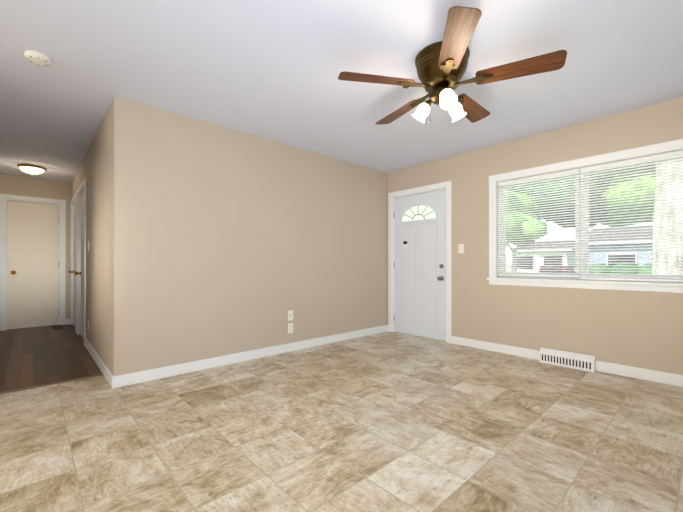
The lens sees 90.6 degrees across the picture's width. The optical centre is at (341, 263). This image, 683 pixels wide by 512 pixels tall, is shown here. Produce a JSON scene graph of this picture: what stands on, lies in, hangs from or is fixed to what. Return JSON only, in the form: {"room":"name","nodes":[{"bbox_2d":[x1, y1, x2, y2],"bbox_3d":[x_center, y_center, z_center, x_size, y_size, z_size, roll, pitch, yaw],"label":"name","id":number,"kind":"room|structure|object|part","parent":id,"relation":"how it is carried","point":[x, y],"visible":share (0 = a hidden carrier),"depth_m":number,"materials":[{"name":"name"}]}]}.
{"room":"empty living room","nodes":[
{"label":"empty living room","id":0,"kind":"room"},
{"bbox_2d":[0,173,67,318],"bbox_3d":[-3.823,-0.168,6.661,4.670,2.440,0.150,0,0,-43],"label":"wall","id":1,"kind":"structure","parent":0,"point":[9,184],"depth_m":5.54,"materials":[{"name":"paint"}]},
{"bbox_2d":[7,201,58,328],"bbox_3d":[-5.001,0.029,5.498,0.626,2.024,0.118,0,0,-43],"label":"door","id":2,"kind":"structure","parent":1,"relation":"in","point":[32,264],"depth_m":5.50,"materials":[{"name":"paint"}]},
{"bbox_2d":[0,194,65,330],"bbox_3d":[-5.042,-0.012,5.538,0.797,2.121,0.157,0,0,-43],"label":"door frame","id":3,"kind":"structure","parent":1,"relation":"attached to","point":[5,199],"depth_m":5.41,"materials":[{"name":"paint"}]},
{"bbox_2d":[0,324,102,391],"bbox_3d":[-2.550,1.108,5.389,4.830,0.120,3.740,0,0,-43],"label":"floor","id":4,"kind":"structure","parent":0,"point":[35,356],"depth_m":3.73,"materials":[{"name":"brown wood"}]},
{"bbox_2d":[0,374,102,393],"bbox_3d":[-2.588,1.038,2.816,1.012,0.006,0.040,0,0,-43],"label":"threshold strip","id":5,"kind":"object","parent":4,"relation":"on","point":[50,384],"depth_m":2.88,"materials":[{"name":"brown wood"}]},
{"bbox_2d":[50,325,64,329],"bbox_3d":[-4.623,1.045,5.496,0.160,0.007,0.420,0,0,-43],"label":"floor vent","id":6,"kind":"object","parent":4,"relation":"in","point":[56,327],"visible":1,"depth_m":5.47,"materials":[{"name":"brown metal"}]},
{"bbox_2d":[68,96,131,375],"bbox_3d":[-3.227,-0.175,4.352,0.166,2.440,4.058,0,0,-43],"label":"wall","id":7,"kind":"structure","parent":0,"point":[106,166],"depth_m":2.96,"materials":[{"name":"paint"}]},
{"bbox_2d":[68,205,74,325],"bbox_3d":[-4.317,0.029,5.463,0.118,2.024,0.762,0,0,-43],"label":"hall door","id":8,"kind":"structure","parent":7,"relation":"in","point":[69,271],"depth_m":5.64,"materials":[{"name":"paint"}]},
{"bbox_2d":[70,192,76,331],"bbox_3d":[-4.278,-0.012,5.504,0.157,2.121,0.932,0,0,-43],"label":"door frame","id":9,"kind":"structure","parent":7,"relation":"attached to","point":[73,200],"depth_m":5.75,"materials":[{"name":"paint"}]},
{"bbox_2d":[75,192,83,337],"bbox_3d":[-3.553,0.026,4.630,0.118,2.024,0.802,0,0,-43],"label":"hall door","id":10,"kind":"structure","parent":7,"relation":"in","point":[81,272],"depth_m":4.75,"materials":[{"name":"paint"}]},
{"bbox_2d":[77,178,85,345],"bbox_3d":[-3.514,-0.014,4.671,0.157,2.121,0.972,0,0,-43],"label":"door frame","id":11,"kind":"structure","parent":7,"relation":"attached to","point":[80,188],"depth_m":4.93,"materials":[{"name":"paint"}]},
{"bbox_2d":[85,338,111,383],"bbox_3d":[-2.575,0.994,3.544,0.013,0.098,1.954,0,0,-43],"label":"baseboard","id":12,"kind":"structure","parent":7,"relation":"attached to","point":[103,368],"depth_m":3.37,"materials":[{"name":"paint"}]},
{"bbox_2d":[132,101,387,372],"bbox_3d":[-0.586,-0.175,4.101,3.360,2.440,0.162,0,0,-43],"label":"wall","id":13,"kind":"structure","parent":0,"point":[206,240],"depth_m":3.59,"materials":[{"name":"paint"}]},
{"bbox_2d":[110,325,387,388],"bbox_3d":[-0.591,0.995,3.995,3.547,0.098,0.034,0,0,-43],"label":"baseboard","id":14,"kind":"structure","parent":13,"relation":"attached to","point":[203,364],"depth_m":3.47,"materials":[{"name":"paint"}]},
{"bbox_2d":[288,310,292,320],"bbox_3d":[-0.600,0.620,3.996,0.072,0.118,0.014,0,0,-43],"label":"outlet","id":15,"kind":"object","parent":13,"relation":"attached to","point":[290,314],"visible":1,"depth_m":4.00,"materials":[{"name":"white plastic"}]},
{"bbox_2d":[288,323,292,332],"bbox_3d":[-0.602,0.769,3.998,0.072,0.118,0.008,0,0,-43],"label":"outlet","id":16,"kind":"object","parent":13,"relation":"attached to","point":[290,327],"visible":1,"depth_m":3.99,"materials":[{"name":"white plastic"}]},
{"bbox_2d":[0,331,682,511],"bbox_3d":[0.253,1.095,0.727,7.000,0.120,6.920,0,0,-43],"label":"floor","id":17,"kind":"structure","parent":0,"point":[386,421],"depth_m":2.01,"materials":[{"name":"beige tile"}]},
{"bbox_2d":[0,0,682,181],"bbox_3d":[-1.011,-1.461,2.113,7.200,0.120,10.860,0,0,-43],"label":"ceiling","id":18,"kind":"structure","parent":0,"point":[270,69],"depth_m":2.44,"materials":[{"name":"paint"}]},
{"bbox_2d":[17,164,45,173],"bbox_3d":[-4.480,-1.338,4.888,0.312,0.110,0.312,0,0,-43],"label":"hall ceiling light","id":19,"kind":"object","parent":18,"relation":"attached to","point":[31,169],"visible":1,"depth_m":4.81,"materials":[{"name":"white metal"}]},
{"bbox_2d":[24,51,51,65],"bbox_3d":[-2.058,-1.383,2.292,0.140,0.034,0.140,0,0,-43],"label":"smoke detector","id":20,"kind":"object","parent":18,"relation":"attached to","point":[37,58],"visible":1,"depth_m":2.27,"materials":[{"name":"white plastic"}]},
{"bbox_2d":[338,6,566,124],"bbox_3d":[0.703,-1.170,2.330,1.340,0.458,1.376,0,0,-43],"label":"ceiling fan","id":21,"kind":"object","parent":18,"relation":"hanging from","point":[441,67],"visible":1,"depth_m":2.16,"materials":[{"name":"brown wood"}]},
{"label":"blade","id":22,"kind":"part","parent":21,"relation":"part of","materials":[{"name":"brown wood"}]},
{"bbox_3d":[0.460,-1.201,2.700,0.158,0.006,0.495,-14,6,-28],"label":"blade","id":23,"kind":"part","parent":21,"relation":"part of","materials":[{"name":"brown wood"}]},
{"bbox_3d":[0.621,-1.203,1.835,0.158,0.006,0.495,12,1,7],"label":"blade","id":24,"kind":"part","parent":21,"relation":"part of","materials":[{"name":"brown wood"}]},
{"bbox_3d":[0.999,-1.201,2.629,0.158,0.006,0.495,-16,-11,42],"label":"blade","id":25,"kind":"part","parent":21,"relation":"part of","materials":[{"name":"brown wood"}]},
{"bbox_3d":[1.099,-1.202,2.095,0.495,0.006,0.158,0,-12,25],"label":"blade","id":26,"kind":"part","parent":21,"relation":"part of","materials":[{"name":"brown wood"}]},
{"bbox_2d":[388,97,682,374],"bbox_3d":[1.517,-0.174,4.427,0.140,2.440,10.660,0,0,-43],"label":"wall","id":27,"kind":"structure","parent":0,"point":[639,329],"depth_m":3.55,"materials":[{"name":"paint"}]},
{"bbox_2d":[394,189,445,340],"bbox_3d":[1.084,0.027,4.802,0.118,2.024,0.882,0,0,-43],"label":"front door","id":28,"kind":"structure","parent":27,"relation":"in","point":[419,264],"depth_m":4.78,"materials":[{"name":"paint"}]},
{"bbox_2d":[388,181,451,342],"bbox_3d":[1.128,-0.014,4.838,0.157,2.121,1.052,0,0,-43],"label":"door frame","id":29,"kind":"structure","parent":27,"relation":"attached to","point":[447,185],"depth_m":4.64,"materials":[{"name":"paint"}]},
{"bbox_2d":[458,244,463,252],"bbox_3d":[1.522,-0.185,4.304,0.018,0.118,0.072,0,0,-43],"label":"light switch","id":30,"kind":"object","parent":27,"relation":"attached to","point":[460,248],"visible":1,"depth_m":4.30,"materials":[{"name":"white plastic"}]},
{"bbox_2d":[451,336,682,386],"bbox_3d":[3.189,0.991,2.485,0.016,0.098,5.199,0,0,-43],"label":"baseboard","id":31,"kind":"structure","parent":27,"relation":"attached to","point":[623,370],"depth_m":3.21,"materials":[{"name":"paint"}]},
{"bbox_2d":[539,347,595,371],"bbox_3d":[2.271,0.972,3.413,0.088,0.142,0.470,0,0,-43],"label":"floor vent","id":32,"kind":"object","parent":27,"relation":"attached to","point":[579,361],"visible":1,"depth_m":3.38,"materials":[{"name":"metal"}]},
{"bbox_2d":[487,139,682,292],"bbox_3d":[2.462,-0.394,3.368,0.180,1.294,1.968,0,0,-43],"label":"window","id":33,"kind":"structure","parent":27,"relation":"in","point":[494,278],"depth_m":3.45,"materials":[{"name":"paint"}]},
{"bbox_2d":[498,150,682,281],"bbox_3d":[2.446,-0.396,3.354,0.042,1.115,1.748,0,0,-43],"label":"window blinds","id":34,"kind":"object","parent":33,"relation":"attached to","point":[659,157],"visible":1,"depth_m":3.29,"materials":[{"name":"paint"}]},
{"label":"outside","id":35,"kind":"structure","parent":0,"visible":0},
{"bbox_3d":[10.247,1.643,23.028,15.600,0.210,100.000,0,0,-43],"label":"street","id":36,"kind":"object","parent":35,"visible":0},
{"bbox_2d":[539,266,574,272],"bbox_3d":[14.517,0.832,22.739,4.300,1.370,1.800,0,0,-43],"label":"car","id":37,"kind":"object","parent":36,"relation":"on","point":[547,267],"depth_m":21.91,"materials":[{"name":"white paint"}]},
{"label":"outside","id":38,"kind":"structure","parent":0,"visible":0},
{"bbox_3d":[20.521,1.674,32.450,65.720,0.200,100.000,0,0,-43],"label":"lawn","id":39,"kind":"structure","parent":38,"visible":0},
{"bbox_2d":[506,190,538,217],"bbox_3d":[15.810,-3.077,35.527,7.820,9.320,8.702,0,0,-43],"label":"tree","id":40,"kind":"object","parent":39,"relation":"on","point":[521,204],"depth_m":32.43,"materials":[{"name":"green plant"}]},
{"bbox_2d":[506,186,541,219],"bbox_3d":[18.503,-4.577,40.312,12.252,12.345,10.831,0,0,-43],"label":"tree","id":41,"kind":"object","parent":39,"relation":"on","point":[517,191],"depth_m":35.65,"materials":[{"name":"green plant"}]},
{"bbox_2d":[506,212,547,271],"bbox_3d":[12.282,-1.043,23.861,4.614,5.186,4.346,0,0,-43],"label":"tree","id":42,"kind":"object","parent":39,"relation":"on","point":[513,269],"depth_m":22.55,"materials":[{"name":"green plant"}]},
{"bbox_2d":[510,239,574,271],"bbox_3d":[19.673,-0.278,31.678,6.920,3.700,4.900,0,0,-43],"label":"house","id":43,"kind":"structure","parent":39,"relation":"on","point":[537,255],"depth_m":29.73,"materials":[{"name":"white"}]},
{"bbox_2d":[518,173,611,227],"bbox_3d":[23.264,-5.048,34.823,9.948,13.258,9.148,0,0,-43],"label":"tree","id":44,"kind":"object","parent":39,"relation":"on","point":[567,201],"depth_m":31.78,"materials":[{"name":"green plant"}]},
{"bbox_2d":[589,264,651,273],"bbox_3d":[18.777,0.808,18.724,2.065,1.744,9.097,0,0,-43],"label":"shrubs","id":45,"kind":"object","parent":39,"relation":"on","point":[594,270],"depth_m":20.01,"materials":[{"name":"green plant"}]},
{"bbox_2d":[589,226,652,266],"bbox_3d":[22.918,-0.581,21.832,9.450,4.250,11.000,0,0,-43],"label":"house","id":46,"kind":"structure","parent":39,"relation":"on","point":[620,245],"depth_m":22.02,"materials":[{"name":"blue"}]},
{"bbox_2d":[599,164,655,226],"bbox_3d":[29.042,-5.853,31.837,12.118,14.851,13.376,0,0,-43],"label":"tree","id":47,"kind":"object","parent":39,"relation":"on","point":[629,197],"depth_m":29.85,"materials":[{"name":"green plant"}]},
{"bbox_2d":[652,160,682,274],"bbox_3d":[6.700,-3.454,6.907,6.859,9.914,9.850,0,0,-43],"label":"tree","id":48,"kind":"object","parent":39,"relation":"on","point":[668,222],"depth_m":6.33,"materials":[{"name":"beige plant"}]}
]}

